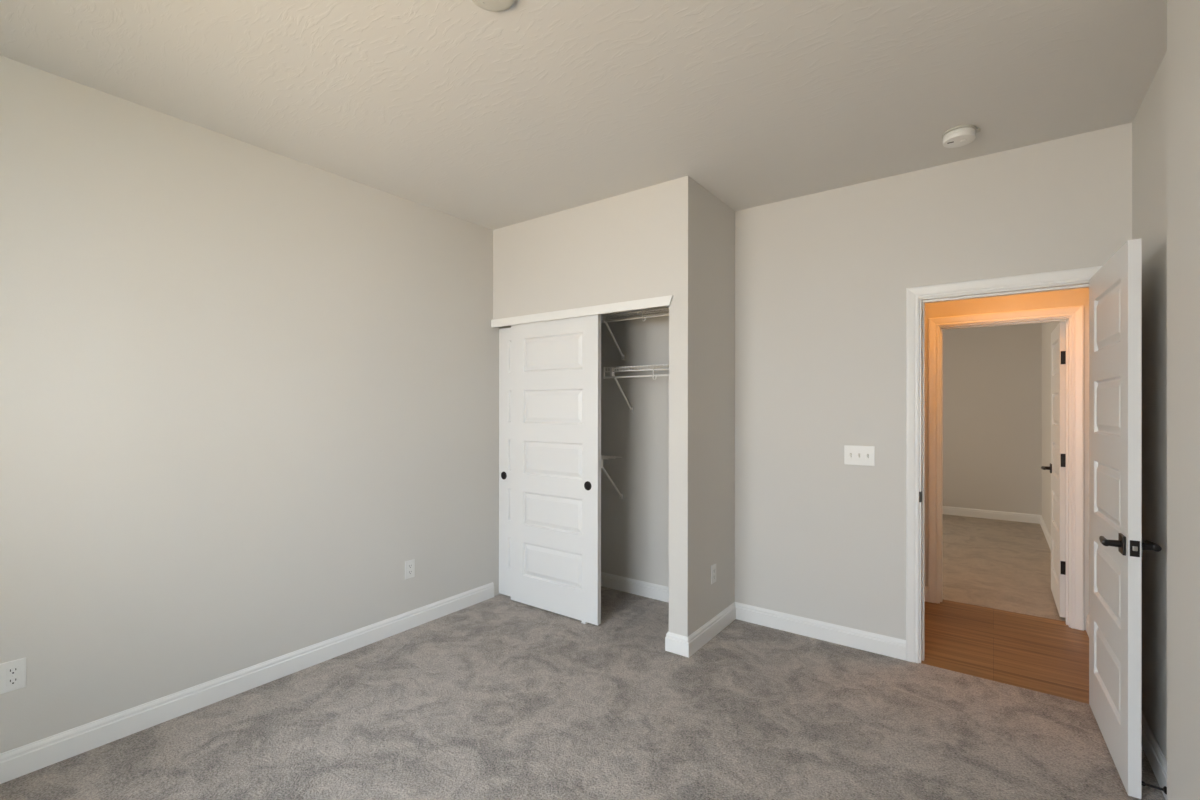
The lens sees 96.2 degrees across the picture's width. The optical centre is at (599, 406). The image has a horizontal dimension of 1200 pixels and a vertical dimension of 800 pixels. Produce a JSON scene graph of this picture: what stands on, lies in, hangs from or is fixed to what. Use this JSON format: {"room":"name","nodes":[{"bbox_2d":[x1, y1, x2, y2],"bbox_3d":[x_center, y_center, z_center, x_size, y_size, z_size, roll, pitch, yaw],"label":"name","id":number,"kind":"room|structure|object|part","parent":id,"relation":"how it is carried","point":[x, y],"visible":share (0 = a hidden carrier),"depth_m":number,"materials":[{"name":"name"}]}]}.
{"room":"empty bedroom","nodes":[
{"label":"empty bedroom","id":0,"kind":"room"},
{"bbox_2d":[0,55,510,753],"bbox_3d":[-1.805,0.048,2.753,0.120,2.740,4.854,0,0,36],"label":"wall","id":1,"kind":"structure","parent":0,"point":[244,386],"depth_m":2.56,"materials":[{"name":"white paint"}]},
{"bbox_2d":[0,657,25,693],"bbox_3d":[-2.239,1.026,2.052,0.008,0.114,0.070,0,0,36],"label":"power outlet","id":2,"kind":"object","parent":1,"relation":"attached to","point":[12,673],"visible":1,"depth_m":2.05,"materials":[{"name":"white plastic"}]},
{"bbox_2d":[7,666,18,675],"bbox_3d":[-2.237,1.007,2.051,0.002,0.028,0.033,0,0,36],"label":"receptacle","id":3,"kind":"object","parent":2,"relation":"attached to","point":[11,670],"depth_m":2.05,"materials":[{"name":"grey plastic"}]},
{"bbox_2d":[7,676,18,685],"bbox_3d":[-2.237,1.046,2.051,0.002,0.028,0.033,0,0,36],"label":"receptacle","id":4,"kind":"object","parent":2,"relation":"attached to","point":[11,680],"depth_m":2.05,"materials":[{"name":"grey plastic"}]},
{"bbox_2d":[0,582,493,783],"bbox_3d":[-1.955,1.363,2.435,0.015,0.108,3.928,0,0,36],"label":"baseboard","id":5,"kind":"structure","parent":1,"relation":"attached to","point":[31,757],"depth_m":2.55,"materials":[{"name":"white paint"}]},
{"bbox_2d":[405,559,414,578],"bbox_3d":[-1.217,1.042,3.449,0.008,0.114,0.070,0,0,36],"label":"power outlet","id":6,"kind":"object","parent":1,"relation":"attached to","point":[410,564],"visible":1,"depth_m":3.45,"materials":[{"name":"white plastic"}]},
{"bbox_2d":[0,514,1164,799],"bbox_3d":[1.085,1.474,3.756,3.958,0.100,9.890,0,0,36],"label":"floor","id":7,"kind":"structure","parent":0,"point":[499,697],"depth_m":2.45,"materials":[{"name":"grey carpet"}]},
{"bbox_2d":[0,0,1166,229],"bbox_3d":[-0.326,-1.371,1.675,3.780,0.100,4.854,0,0,36],"label":"ceiling","id":8,"kind":"structure","parent":0,"point":[530,109],"depth_m":2.16,"materials":[{"name":"white paint"}]},
{"bbox_2d":[472,0,513,11],"bbox_3d":[-0.344,-1.311,1.712,0.147,0.020,0.147,0,0,36],"label":"cover plate","id":9,"kind":"object","parent":8,"relation":"attached to","point":[489,5],"visible":1,"depth_m":1.74,"materials":[{"name":"grey plastic"}]},
{"bbox_2d":[942,124,979,147],"bbox_3d":[1.721,-1.291,2.578,0.140,0.051,0.144,0,0,-32],"label":"smoke detector","id":10,"kind":"object","parent":8,"relation":"attached to","point":[961,135],"visible":1,"depth_m":2.55,"materials":[{"name":"grey plastic"}]},
{"bbox_2d":[493,176,734,636],"bbox_3d":[0.053,0.052,3.825,1.614,2.740,0.690,0,0,36],"label":"wall","id":11,"kind":"structure","parent":0,"point":[675,237],"depth_m":3.31,"materials":[{"name":"white paint"}]},
{"bbox_2d":[499,328,510,595],"bbox_3d":[-0.446,0.412,3.856,0.765,1.996,0.039,0,0,36],"label":"door","id":12,"kind":"structure","parent":11,"relation":"in","point":[505,333],"depth_m":4.03,"materials":[{"name":"white paint"}]},
{"bbox_3d":[-0.722,0.518,4.036,0.060,0.060,0.004,0,0,36],"label":"finger pull","id":13,"kind":"part","parent":12,"relation":"part of","materials":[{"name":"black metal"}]},
{"bbox_2d":[511,314,600,624],"bbox_3d":[-0.323,0.403,3.711,0.789,2.014,0.039,0,0,36],"label":"door","id":14,"kind":"structure","parent":11,"relation":"in","point":[556,364],"depth_m":3.68,"materials":[{"name":"white paint"}]},
{"bbox_3d":[-0.081,0.518,3.512,0.060,0.060,0.004,0,0,36],"label":"finger pull","id":15,"kind":"part","parent":14,"relation":"part of","materials":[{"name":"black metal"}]},
{"bbox_2d":[491,295,672,327],"bbox_3d":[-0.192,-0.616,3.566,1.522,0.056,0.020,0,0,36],"label":"trim","id":16,"kind":"structure","parent":11,"relation":"attached to","point":[662,301],"depth_m":3.48,"materials":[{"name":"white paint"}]},
{"bbox_2d":[711,563,715,583],"bbox_3d":[0.708,1.040,3.347,0.008,0.114,0.070,0,0,36],"label":"power outlet","id":17,"kind":"object","parent":11,"relation":"attached to","point":[713,567],"visible":1,"depth_m":3.34,"materials":[{"name":"white plastic"}]},
{"bbox_2d":[601,123,1131,639],"bbox_3d":[1.118,0.054,3.548,3.660,2.740,0.120,0,0,36],"label":"wall","id":18,"kind":"structure","parent":0,"point":[822,279],"depth_m":3.25,"materials":[{"name":"white paint"}]},
{"bbox_2d":[601,455,622,498],"bbox_3d":[-0.198,0.549,4.246,0.708,0.329,0.304,0,0,36],"label":"wire shelf","id":19,"kind":"object","parent":18,"relation":"attached to","point":[603,456],"visible":0.16,"depth_m":4.08,"materials":[{"name":"white metal"}]},
{"bbox_2d":[601,307,668,359],"bbox_3d":[0.119,-0.526,4.017,1.488,0.329,0.304,0,0,36],"label":"wire shelf","id":20,"kind":"object","parent":18,"relation":"attached to","point":[603,317],"visible":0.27,"depth_m":3.91,"materials":[{"name":"white metal"}]},
{"bbox_3d":[0.038,-0.616,3.907,1.488,0.012,0.012,0,0,36],"label":"hanging rod","id":21,"kind":"part","parent":20,"relation":"part of","materials":[{"name":"white metal"}]},
{"bbox_3d":[0.122,-0.671,4.021,1.488,0.037,0.287,0,0,36],"label":"rail","id":22,"kind":"part","parent":20,"relation":"part of","materials":[{"name":"white metal"}]},
{"bbox_2d":[603,364,668,411],"bbox_3d":[0.412,-0.121,3.801,0.759,0.329,0.304,0,0,36],"label":"wire shelf","id":23,"kind":"object","parent":18,"relation":"attached to","point":[660,366],"visible":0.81,"depth_m":3.82,"materials":[{"name":"white metal"}]},
{"bbox_3d":[0.332,-0.244,3.692,0.759,0.083,0.015,0,0,36],"label":"hanging rod","id":24,"kind":"part","parent":23,"relation":"part of","materials":[{"name":"white metal"}]},
{"bbox_3d":[0.416,-0.265,3.805,0.758,0.037,0.287,0,0,36],"label":"rail","id":25,"kind":"part","parent":23,"relation":"part of","materials":[{"name":"white metal"}]},
{"bbox_2d":[601,572,905,659],"bbox_3d":[0.455,1.369,3.518,2.626,0.108,0.705,0,0,36],"label":"baseboard","id":26,"kind":"structure","parent":18,"relation":"attached to","point":[678,644],"depth_m":3.32,"materials":[{"name":"white paint"}]},
{"bbox_2d":[844,445,874,465],"bbox_3d":[1.523,0.288,3.164,0.164,0.114,0.020,0,0,36],"label":"light switch","id":27,"kind":"object","parent":18,"relation":"attached to","point":[853,455],"visible":1,"depth_m":3.17,"materials":[{"name":"white plastic"}]},
{"bbox_2d":[919,491,921,501],"bbox_3d":[1.788,0.503,3.004,0.014,0.058,0.037,0,0,36],"label":"strike plate","id":28,"kind":"object","parent":18,"relation":"attached to","point":[920,493],"visible":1,"depth_m":2.99,"materials":[{"name":"black metal"}]},
{"bbox_2d":[906,266,1101,662],"bbox_3d":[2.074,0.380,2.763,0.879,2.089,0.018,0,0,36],"label":"trim","id":29,"kind":"structure","parent":18,"relation":"attached to","point":[913,294],"depth_m":2.99,"materials":[{"name":"white paint"}]},
{"bbox_2d":[1089,238,1161,798],"bbox_3d":[2.134,0.403,2.244,0.161,2.012,0.750,0,0,34],"label":"door","id":30,"kind":"structure","parent":18,"relation":"in","point":[1116,545],"depth_m":2.10,"materials":[{"name":"white paint"}]},
{"bbox_3d":[1.932,0.513,2.067,0.026,0.024,0.113,0,0,34],"label":"lever","id":31,"kind":"part","parent":30,"relation":"part of","materials":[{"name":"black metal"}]},
{"bbox_3d":[1.945,0.513,2.005,0.009,0.070,0.070,0,0,34],"label":"handle","id":32,"kind":"part","parent":30,"relation":"part of","materials":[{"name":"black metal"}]},
{"bbox_3d":[1.928,0.513,1.940,0.026,0.058,0.002,0,0,34],"label":"latch plate","id":33,"kind":"part","parent":30,"relation":"part of","materials":[{"name":"black metal"}]},
{"bbox_3d":[2.044,0.513,1.991,0.026,0.024,0.113,0,0,34],"label":"lever","id":34,"kind":"part","parent":30,"relation":"part of","materials":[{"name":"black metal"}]},
{"bbox_2d":[942,323,1041,514],"bbox_3d":[3.953,0.064,7.714,3.673,2.740,0.120,0,0,36],"label":"wall","id":35,"kind":"structure","parent":0,"point":[992,453],"depth_m":6.86,"materials":[{"name":"white paint"}]},
{"bbox_2d":[925,288,1088,629],"bbox_3d":[1.649,0.056,4.564,3.913,2.740,0.115,0,0,36],"label":"wall","id":36,"kind":"structure","parent":0,"point":[1080,296],"depth_m":3.64,"materials":[{"name":"white paint"}]},
{"bbox_2d":[928,305,1083,630],"bbox_3d":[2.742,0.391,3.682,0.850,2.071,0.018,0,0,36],"label":"trim","id":37,"kind":"structure","parent":36,"relation":"attached to","point":[1076,313],"depth_m":3.51,"materials":[{"name":"white paint"}]},
{"bbox_2d":[1041,322,1065,617],"bbox_3d":[3.285,0.421,3.857,0.161,1.972,0.748,0,0,36],"label":"door","id":38,"kind":"structure","parent":36,"relation":"in","point":[1057,467],"depth_m":3.62,"materials":[{"name":"white paint"}]},
{"bbox_2d":[1042,0,1199,799],"bbox_3d":[2.604,0.055,2.648,0.198,2.740,9.890,0,0,36],"label":"wall","id":39,"kind":"structure","parent":0,"point":[1166,124],"depth_m":1.65,"materials":[{"name":"white paint"}]},
{"bbox_2d":[942,506,1050,549],"bbox_3d":[2.798,1.376,6.136,3.673,0.108,3.785,0,0,36],"label":"baseboard","id":40,"kind":"structure","parent":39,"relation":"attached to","point":[958,511],"depth_m":6.80,"materials":[{"name":"white paint"}]},
{"bbox_2d":[1141,710,1166,799],"bbox_3d":[1.061,1.365,0.654,0.092,0.108,4.614,0,0,36],"label":"baseboard","id":41,"kind":"structure","parent":39,"relation":"attached to","point":[1158,763],"depth_m":2.10,"materials":[{"name":"white paint"}]},
{"bbox_2d":[1141,781,1166,794],"bbox_3d":[2.008,1.380,1.953,0.068,0.026,0.026,0,0,36],"label":"door stop","id":42,"kind":"object","parent":39,"relation":"attached to","point":[1164,789],"visible":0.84,"depth_m":1.95,"materials":[{"name":"black metal"}]},
{"bbox_3d":[2.010,1.380,1.952,0.051,0.011,0.011,0,0,36],"label":"rod","id":43,"kind":"part","parent":42,"relation":"part of","materials":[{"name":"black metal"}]},
{"bbox_3d":[2.024,0.055,3.589,0.120,2.740,1.016,0,0,36],"label":"wall","id":44,"kind":"structure","parent":0,"visible":0},
{"bbox_2d":[925,586,927,601],"bbox_3d":[2.087,1.371,3.540,0.040,0.108,1.016,0,0,36],"label":"baseboard","id":45,"kind":"structure","parent":44,"relation":"attached to","point":[926,587],"depth_m":3.93,"materials":[{"name":"white paint"}]},
{"bbox_3d":[2.860,0.055,2.978,0.120,2.740,1.016,0,0,36],"label":"wall","id":46,"kind":"structure","parent":0,"visible":0},
{"bbox_2d":[1086,614,1088,636],"bbox_3d":[2.803,1.371,3.016,0.015,0.108,1.016,0,0,36],"label":"baseboard","id":47,"kind":"structure","parent":46,"relation":"attached to","point":[1087,618],"depth_m":3.37,"materials":[{"name":"white paint"}]}
]}

